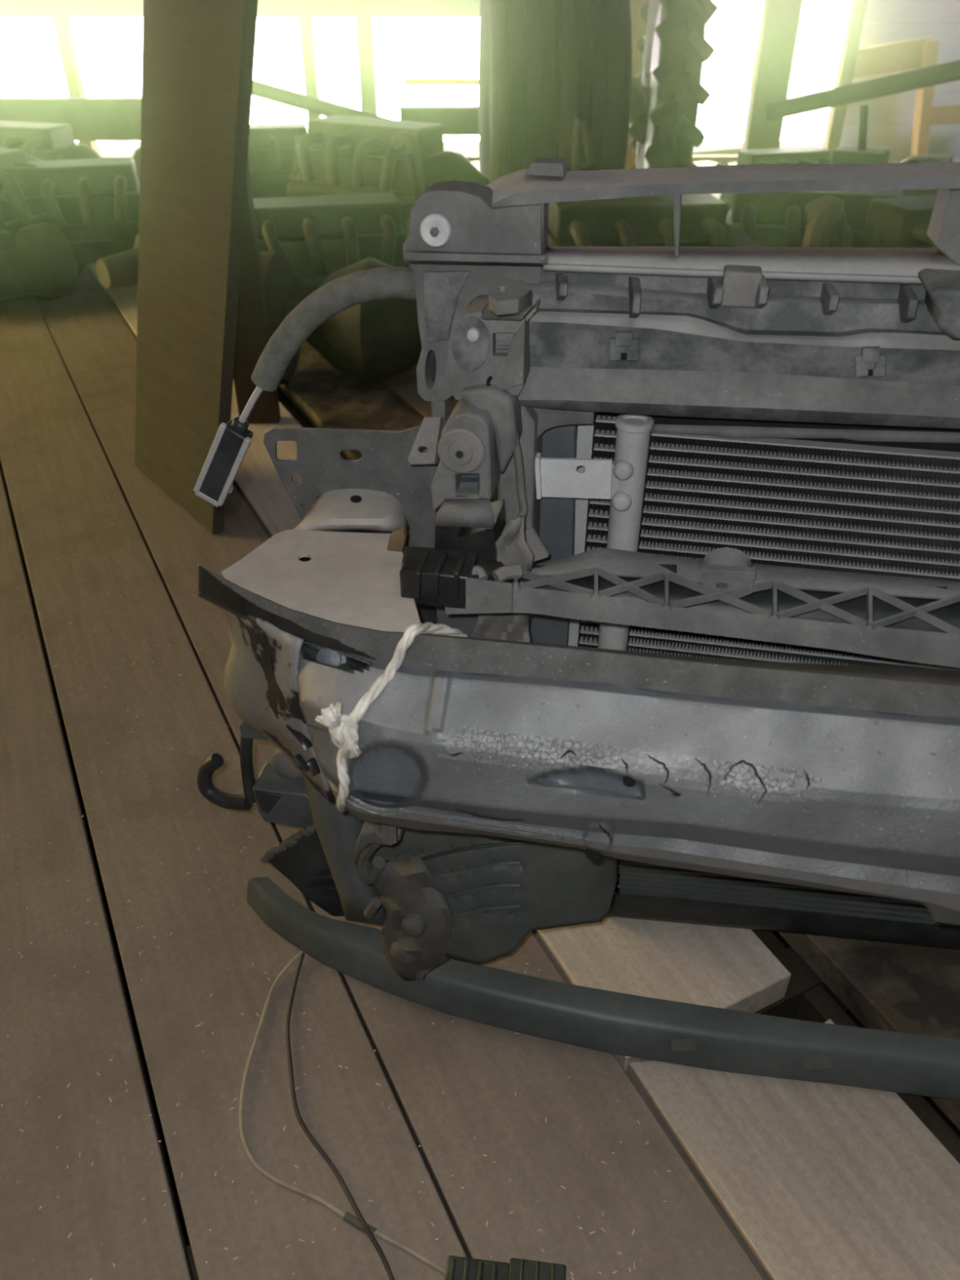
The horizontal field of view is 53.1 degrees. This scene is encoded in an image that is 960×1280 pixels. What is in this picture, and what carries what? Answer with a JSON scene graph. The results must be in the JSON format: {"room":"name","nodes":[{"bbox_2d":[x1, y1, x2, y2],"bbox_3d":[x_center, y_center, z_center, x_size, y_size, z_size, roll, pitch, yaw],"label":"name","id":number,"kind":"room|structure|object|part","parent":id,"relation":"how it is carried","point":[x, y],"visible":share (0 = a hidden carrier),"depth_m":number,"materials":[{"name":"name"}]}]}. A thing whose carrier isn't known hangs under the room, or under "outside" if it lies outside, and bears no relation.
{"room":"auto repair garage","nodes":[
{"label":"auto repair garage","id":0,"kind":"room"},
{"bbox_2d":[47,0,98,153],"bbox_3d":[-1.943,-3.443,4.053,0.059,2.600,0.080,0,36,0],"label":"trim","id":1,"kind":"structure","parent":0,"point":[59,9],"depth_m":4.51,"materials":[{"name":"brown wood"}]},
{"bbox_2d":[0,0,737,163],"bbox_3d":[-1.331,-3.345,4.406,6.337,3.170,0.060,0,36,0],"label":"wall","id":2,"kind":"structure","parent":0,"point":[8,8],"depth_m":4.60,"materials":[{"name":"white"}]},
{"bbox_2d":[404,78,478,85],"bbox_3d":[-0.171,-2.877,4.950,0.441,0.030,0.030,0,36,0],"label":"trim","id":3,"kind":"structure","parent":2,"relation":"attached to","point":[407,82],"depth_m":4.94,"materials":[{"name":"beige wood"}]},
{"bbox_2d":[748,47,756,99],"bbox_3d":[1.369,-2.689,4.778,0.081,0.443,0.100,0,36,0],"label":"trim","id":4,"kind":"structure","parent":2,"relation":"attached to","point":[753,49],"depth_m":4.71,"materials":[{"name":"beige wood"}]},
{"bbox_2d":[822,0,867,159],"bbox_3d":[1.774,-3.501,4.135,0.060,2.600,0.080,0,36,0],"label":"trim","id":5,"kind":"structure","parent":2,"relation":"attached to","point":[856,11],"depth_m":4.62,"materials":[{"name":"brown wood"}]},
{"bbox_2d":[853,35,959,155],"bbox_3d":[2.145,-2.623,4.726,0.700,0.586,0.110,0,36,0],"label":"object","id":6,"kind":"structure","parent":2,"relation":"in","point":[922,52],"depth_m":4.63,"materials":[{"name":"beige wood"}]},
{"bbox_2d":[0,146,848,1279],"bbox_3d":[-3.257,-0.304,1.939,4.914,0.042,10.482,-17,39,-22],"label":"floor","id":7,"kind":"structure","parent":0,"point":[68,362],"depth_m":0.95,"materials":[{"name":"brown wood"}]},
{"bbox_2d":[0,147,65,236],"bbox_3d":[-1.510,-1.263,2.922,0.394,0.372,0.708,17,39,22],"label":"engine","id":8,"kind":"object","parent":7,"relation":"on","point":[8,157],"visible":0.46,"depth_m":2.87,"materials":[{"name":"metal"}]},
{"bbox_2d":[0,222,79,300],"bbox_3d":[-1.402,-1.111,2.771,0.208,0.294,0.384,25,42,30],"label":"sack","id":9,"kind":"object","parent":7,"relation":"on","point":[40,261],"visible":1,"depth_m":2.81,"materials":[{"name":"fabric"}]},
{"bbox_2d":[0,120,103,160],"bbox_3d":[-1.729,-1.791,3.692,0.638,0.333,0.351,9,37,12],"label":"engine","id":10,"kind":"object","parent":7,"relation":"on","point":[45,141],"visible":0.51,"depth_m":3.58,"materials":[{"name":"metal"}]},
{"bbox_2d":[0,156,139,277],"bbox_3d":[-1.229,-1.311,3.019,0.641,0.337,0.357,-8,36,-12],"label":"engine","id":11,"kind":"object","parent":7,"relation":"on","point":[97,199],"visible":0.62,"depth_m":2.90,"materials":[{"name":"metal"}]},
{"bbox_2d":[26,147,140,181],"bbox_3d":[-1.556,-1.592,3.442,0.975,0.298,0.300,-2,36,-3],"label":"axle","id":12,"kind":"object","parent":7,"relation":"on","point":[136,156],"visible":0.02,"depth_m":3.33,"materials":[{"name":"metal"}]},
{"bbox_2d":[134,0,257,533],"bbox_3d":[-0.469,-0.867,1.565,0.331,1.318,0.366,-24,42,-30],"label":"leaning board","id":13,"kind":"object","parent":7,"relation":"on","point":[197,55],"visible":1,"depth_m":1.62,"materials":[{"name":"brown wood"}]},
{"bbox_2d":[0,523,671,1279],"bbox_3d":[-0.376,0.164,1.246,0.515,0.001,1.496,-16,39,-21],"label":"sawdust flecks","id":14,"kind":"object","parent":7,"relation":"on","point":[296,1166],"visible":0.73,"depth_m":0.87,"materials":[{"name":"brown wood"}]},
{"bbox_2d":[238,951,565,1279],"bbox_3d":[-0.108,0.443,0.835,0.148,0.029,0.426,-26,43,-31],"label":"wiring","id":15,"kind":"object","parent":7,"relation":"on","point":[458,1268],"visible":1,"depth_m":0.79,"materials":[{"name":"grey plastic"}]},
{"bbox_2d":[86,263,791,1073],"bbox_3d":[-1.002,-1.020,2.934,0.204,0.040,5.433,-17,39,-22],"label":"wooden plank","id":16,"kind":"object","parent":7,"relation":"on","point":[731,968],"visible":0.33,"depth_m":1.02,"materials":[{"name":"brown wood"}]},
{"bbox_2d":[233,157,280,423],"bbox_3d":[-0.495,-0.998,1.807,0.085,1.240,0.040,0,36,0],"label":"plank","id":17,"kind":"object","parent":16,"relation":"on","point":[253,332],"visible":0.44,"depth_m":2.02,"materials":[{"name":"wood"}]},
{"bbox_2d":[193,158,959,1100],"bbox_3d":[0.195,0.065,0.781,0.973,0.806,0.254,2,36,3],"label":"support","id":18,"kind":"object","parent":16,"relation":"on","point":[739,453],"visible":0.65,"depth_m":0.70,"materials":[{"name":"grey plastic"}]},
{"bbox_3d":[-0.214,-0.147,0.804,0.058,0.076,0.014,6,36,9],"label":"rail","id":19,"kind":"part","parent":18,"relation":"part of","materials":[{"name":"metal"}]},
{"bbox_3d":[-0.194,0.080,0.902,0.060,0.023,0.020,6,36,9],"label":"arm","id":20,"kind":"part","parent":18,"relation":"part of"},
{"bbox_2d":[252,761,314,827],"bbox_3d":[-0.186,0.155,0.959,0.069,0.049,0.040,6,36,9],"label":"tray","id":21,"kind":"object","parent":18,"relation":"on","point":[281,797],"depth_m":0.94,"materials":[{"name":"plastic"}]},
{"bbox_3d":[-0.018,-0.024,0.864,0.098,0.123,0.006,6,36,9],"label":"panel","id":22,"kind":"part","parent":18,"relation":"part of","materials":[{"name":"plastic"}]},
{"bbox_2d":[420,213,451,247],"bbox_3d":[-0.030,-0.273,0.641,0.021,0.021,0.004,6,36,9],"label":"washer","id":23,"kind":"object","parent":18,"relation":"in","point":[435,228],"depth_m":0.64,"materials":[{"name":"metal"}]},
{"bbox_3d":[-0.030,-0.174,0.731,0.011,0.028,0.020,6,36,9],"label":"clamp stem","id":24,"kind":"part","parent":18,"relation":"part of","materials":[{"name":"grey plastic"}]},
{"bbox_2d":[495,333,515,352],"bbox_3d":[0.016,-0.199,0.648,0.017,0.019,0.009,6,36,9],"label":"grille","id":25,"kind":"object","parent":18,"relation":"attached to","point":[504,342],"depth_m":0.64,"materials":[{"name":"grey plastic"}]},
{"bbox_2d":[480,298,541,390],"bbox_3d":[0.018,-0.198,0.645,0.039,0.058,0.032,6,36,9],"label":"bracket","id":26,"kind":"object","parent":18,"relation":"attached to","point":[510,344],"depth_m":0.64,"materials":[{"name":"grey plastic"}]},
{"bbox_3d":[0.061,-0.087,0.809,0.039,0.233,0.030,6,36,9],"label":"tank","id":27,"kind":"part","parent":18,"relation":"part of","materials":[{"name":"grey plastic"}]},
{"bbox_2d":[197,425,959,924],"bbox_3d":[0.079,0.063,0.662,0.700,0.266,0.292,23,42,29],"label":"beam","id":28,"kind":"structure","parent":18,"relation":"attached to","point":[834,777],"depth_m":0.58,"materials":[{"name":"metal"}]},
{"bbox_3d":[-0.102,-0.111,0.813,0.157,0.158,0.004,6,36,9],"label":"mounting plate","id":29,"kind":"part","parent":28,"relation":"part of","materials":[{"name":"grey metal"}]},
{"bbox_2d":[315,622,467,812],"bbox_3d":[-0.065,0.054,0.643,0.063,0.175,0.123,26,43,32],"label":"twine","id":30,"kind":"object","parent":28,"relation":"attached to","point":[343,729],"visible":0.98,"depth_m":0.58,"materials":[{"name":"white fabric"}]},
{"bbox_3d":[-0.093,0.094,0.638,0.013,0.114,0.066,-11,37,-14],"label":"cord","id":31,"kind":"part","parent":30,"relation":"part of","materials":[{"name":"white fabric"}]},
{"bbox_3d":[-0.043,0.011,0.598,0.016,0.053,0.112,26,43,31],"label":"cord","id":32,"kind":"part","parent":30,"relation":"part of","materials":[{"name":"white fabric"}]},
{"bbox_3d":[0.202,-0.276,0.624,0.439,0.069,0.053,6,36,9],"label":"panel","id":33,"kind":"part","parent":18,"relation":"part of","materials":[{"name":"grey plastic"}]},
{"bbox_3d":[0.231,-0.185,0.641,0.431,0.114,0.053,6,36,9],"label":"panel","id":34,"kind":"part","parent":18,"relation":"part of","materials":[{"name":"plastic"}]},
{"bbox_2d":[543,246,959,284],"bbox_3d":[0.224,-0.246,0.622,0.374,0.022,0.041,6,36,9],"label":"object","id":35,"kind":"object","parent":18,"relation":"attached to","point":[562,265],"depth_m":0.63,"materials":[{"name":"grey metal"}]},
{"bbox_3d":[0.406,0.307,1.002,0.554,0.155,0.071,6,36,9],"label":"rail","id":36,"kind":"part","parent":18,"relation":"part of","materials":[{"name":"plastic"}]},
{"bbox_3d":[0.286,-0.147,0.686,0.330,0.024,0.006,6,36,9],"label":"rail","id":37,"kind":"part","parent":18,"relation":"part of","materials":[{"name":"grey plastic"}]},
{"bbox_2d":[277,340,959,1130],"bbox_3d":[-0.151,-0.379,2.042,0.215,0.040,7.889,-17,39,-22],"label":"wooden plank","id":38,"kind":"object","parent":7,"relation":"on","point":[886,986],"visible":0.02,"depth_m":1.01,"materials":[{"name":"brown wood"}]},
{"bbox_2d":[95,233,138,289],"bbox_3d":[-0.885,-1.166,2.784,0.260,0.368,0.480,29,45,35],"label":"gearbox","id":39,"kind":"object","parent":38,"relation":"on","point":[119,270],"visible":0.14,"depth_m":2.68,"materials":[{"name":"metal"}]},
{"bbox_2d":[259,251,422,385],"bbox_3d":[-0.210,-0.748,2.263,0.794,0.298,0.300,3,36,4],"label":"gearbox","id":40,"kind":"object","parent":38,"relation":"on","point":[372,342],"visible":0.24,"depth_m":2.18,"materials":[{"name":"metal"}]},
{"bbox_2d":[277,390,959,1163],"bbox_3d":[-0.142,-0.170,1.860,0.025,0.060,7.000,-17,39,-22],"label":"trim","id":41,"kind":"structure","parent":7,"relation":"attached to","point":[815,1005],"depth_m":1.02,"materials":[{"name":"brown wood"}]},
{"bbox_2d":[626,1018,959,1279],"bbox_3d":[0.821,1.063,0.025,0.204,0.040,2.589,-17,39,-22],"label":"wooden plank","id":42,"kind":"object","parent":7,"relation":"on","point":[813,1180],"visible":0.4,"depth_m":0.83,"materials":[{"name":"brown wood"}]},
{"bbox_3d":[-2.325,-2.075,4.172,0.160,0.237,0.160,0,36,0],"label":"stand","id":43,"kind":"object","parent":7,"relation":"on","visible":0},
{"bbox_2d":[0,97,141,141],"bbox_3d":[-1.732,-2.225,4.100,1.427,0.158,0.066,0,36,0],"label":"rail","id":44,"kind":"object","parent":43,"relation":"on","point":[90,118],"visible":0.44,"depth_m":4.06,"materials":[{"name":"metal"}]},
{"bbox_2d":[0,141,959,1246],"bbox_3d":[0.000,-0.543,3.301,14.000,0.100,14.000,0,36,0],"label":"ground","id":45,"kind":"structure","parent":0,"point":[104,148],"depth_m":2.08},
{"bbox_2d":[381,160,899,417],"bbox_3d":[1.877,-0.832,2.676,4.096,0.040,8.036,-17,39,-22],"label":"floor","id":46,"kind":"structure","parent":0,"point":[404,384],"depth_m":2.33,"materials":[{"name":"brown wood"}]},
{"bbox_2d":[247,122,311,198],"bbox_3d":[-0.822,-1.851,3.794,0.601,0.314,0.330,-8,36,-11],"label":"engine","id":47,"kind":"object","parent":46,"relation":"on","point":[273,155],"visible":0.3,"depth_m":3.70,"materials":[{"name":"metal"}]},
{"bbox_2d":[251,80,393,119],"bbox_3d":[-0.589,-2.047,3.700,0.729,0.199,0.055,10,37,13],"label":"bar","id":48,"kind":"object","parent":47,"relation":"on","point":[290,98],"visible":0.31,"depth_m":3.69,"materials":[{"name":"metal"}]},
{"bbox_2d":[296,0,320,120],"bbox_3d":[-0.809,-3.443,4.053,0.055,2.600,0.080,0,36,0],"label":"trim","id":49,"kind":"structure","parent":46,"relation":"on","point":[305,22],"depth_m":4.50,"materials":[{"name":"brown wood"}]},
{"bbox_2d":[253,192,410,300],"bbox_3d":[-0.370,-1.013,2.609,0.631,0.329,0.347,-8,36,-11],"label":"engine","id":50,"kind":"object","parent":46,"relation":"on","point":[320,236],"visible":0.39,"depth_m":2.50,"materials":[{"name":"metal"}]},
{"bbox_2d":[354,0,377,115],"bbox_3d":[-0.538,-3.443,4.053,0.074,2.600,0.080,0,36,0],"label":"trim","id":51,"kind":"structure","parent":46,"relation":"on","point":[363,8],"depth_m":4.51,"materials":[{"name":"brown wood"}]},
{"bbox_2d":[285,115,488,197],"bbox_3d":[-0.342,-1.574,3.340,0.751,0.392,0.413,16,39,21],"label":"engine","id":52,"kind":"object","parent":46,"relation":"on","point":[347,154],"visible":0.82,"depth_m":3.22,"materials":[{"name":"metal"}]},
{"bbox_2d":[390,129,425,194],"bbox_3d":[-0.227,-1.446,3.151,0.121,0.407,0.050,7,36,10],"label":"pipe","id":53,"kind":"object","parent":46,"relation":"on","point":[402,137],"visible":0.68,"depth_m":3.05,"materials":[{"name":"metal"}]},
{"bbox_2d":[396,152,421,238],"bbox_3d":[-0.176,-1.195,2.792,0.528,0.405,0.286,-14,38,-18],"label":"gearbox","id":54,"kind":"object","parent":46,"relation":"on","point":[406,203],"visible":0.18,"depth_m":2.70,"materials":[{"name":"metal"}]},
{"bbox_2d":[478,0,562,222],"bbox_3d":[0.124,-1.733,3.125,0.224,0.900,0.900,-2,36,-2],"label":"wooden post","id":55,"kind":"object","parent":46,"relation":"on","point":[520,51],"visible":0.69,"depth_m":2.73,"materials":[{"name":"wood"}]},
{"bbox_2d":[571,116,594,170],"bbox_3d":[0.291,-1.247,2.798,0.061,0.492,0.044,15,38,19],"label":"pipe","id":56,"kind":"object","parent":46,"relation":"on","point":[581,134],"visible":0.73,"depth_m":2.69,"materials":[{"name":"metal"}]},
{"bbox_2d":[557,0,631,170],"bbox_3d":[0.309,-1.708,3.107,0.213,0.880,0.880,-2,36,-2],"label":"wooden post","id":57,"kind":"object","parent":46,"relation":"on","point":[597,59],"visible":0.34,"depth_m":2.69,"materials":[{"name":"wood"}]},
{"bbox_2d":[624,0,649,168],"bbox_3d":[0.696,-2.344,3.979,0.320,0.900,0.200,0,36,0],"label":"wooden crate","id":58,"kind":"object","parent":46,"relation":"on","point":[638,26],"visible":0.02,"depth_m":3.83,"materials":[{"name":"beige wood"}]},
{"bbox_2d":[628,71,650,168],"bbox_3d":[0.575,-1.792,3.533,0.164,0.522,0.112,0,36,0],"label":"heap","id":59,"kind":"object","parent":46,"relation":"on","point":[640,93],"visible":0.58,"depth_m":3.41,"materials":[{"name":"metal"}]},
{"bbox_2d":[547,193,767,246],"bbox_3d":[0.429,-0.938,2.477,0.685,0.361,0.382,-3,36,-5],"label":"engine","id":60,"kind":"object","parent":46,"relation":"on","point":[637,221],"visible":0.29,"depth_m":2.35,"materials":[{"name":"metal"}]},
{"bbox_2d":[629,0,718,168],"bbox_3d":[0.629,-1.837,3.236,0.177,0.988,0.988,3,36,4],"label":"carved post","id":61,"kind":"object","parent":46,"relation":"on","point":[674,46],"visible":0.57,"depth_m":2.84,"materials":[{"name":"wood"}]},
{"bbox_2d":[724,193,733,214],"bbox_3d":[1.226,-1.315,3.055,0.969,0.298,0.300,5,36,6],"label":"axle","id":62,"kind":"object","parent":46,"relation":"on","point":[730,202],"visible":0.04,"depth_m":3.05,"materials":[{"name":"metal"}]},
{"bbox_2d":[742,0,803,150],"bbox_3d":[1.210,-3.035,3.484,0.140,2.600,0.080,0,36,0],"label":"post","id":63,"kind":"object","parent":46,"relation":"on","point":[780,21],"depth_m":3.94,"materials":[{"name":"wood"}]},
{"bbox_2d":[715,146,831,202],"bbox_3d":[1.143,-1.669,3.572,0.522,0.274,0.290,-10,37,-14],"label":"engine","id":64,"kind":"object","parent":46,"relation":"on","point":[803,154],"visible":0.2,"depth_m":3.48,"materials":[{"name":"metal"}]},
{"bbox_2d":[725,190,904,247],"bbox_3d":[0.913,-1.019,2.590,0.685,0.361,0.382,8,36,12],"label":"engine","id":65,"kind":"object","parent":46,"relation":"on","point":[780,220],"visible":0.23,"depth_m":2.47,"materials":[{"name":"metal"}]},
{"bbox_2d":[801,194,844,247],"bbox_3d":[0.769,-0.814,2.251,0.085,0.427,0.069,15,38,20],"label":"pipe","id":66,"kind":"object","parent":46,"relation":"on","point":[824,212],"visible":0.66,"depth_m":2.14,"materials":[{"name":"metal"}]},
{"bbox_2d":[842,194,937,248],"bbox_3d":[1.236,-0.943,2.484,0.685,0.361,0.382,-10,37,-14],"label":"engine","id":67,"kind":"object","parent":46,"relation":"on","point":[902,221],"visible":0.11,"depth_m":2.35,"materials":[{"name":"metal"}]},
{"bbox_2d":[828,105,953,196],"bbox_3d":[1.308,-1.606,3.334,0.576,0.442,0.312,18,39,23],"label":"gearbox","id":68,"kind":"object","parent":46,"relation":"on","point":[842,154],"visible":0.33,"depth_m":3.24,"materials":[{"name":"metal"}]},
{"bbox_2d":[766,59,959,120],"bbox_3d":[1.366,-1.881,3.265,0.745,0.241,0.060,15,38,19],"label":"bar","id":69,"kind":"object","parent":68,"relation":"on","point":[948,72],"visible":1,"depth_m":3.27,"materials":[{"name":"metal"}]},
{"bbox_3d":[-0.296,-2.134,4.253,0.160,0.239,0.160,0,36,0],"label":"stand","id":70,"kind":"object","parent":46,"relation":"on","visible":0},
{"bbox_2d":[399,105,478,135],"bbox_3d":[0.000,-2.268,4.192,0.695,0.108,0.066,0,36,0],"label":"rail","id":71,"kind":"object","parent":70,"relation":"on","point":[456,120],"visible":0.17,"depth_m":4.16,"materials":[{"name":"metal"}]},
{"bbox_2d":[839,0,959,162],"bbox_3d":[3.168,-3.345,4.406,2.663,3.170,0.080,0,36,0],"label":"boards","id":72,"kind":"object","parent":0,"point":[891,117],"depth_m":4.79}
]}

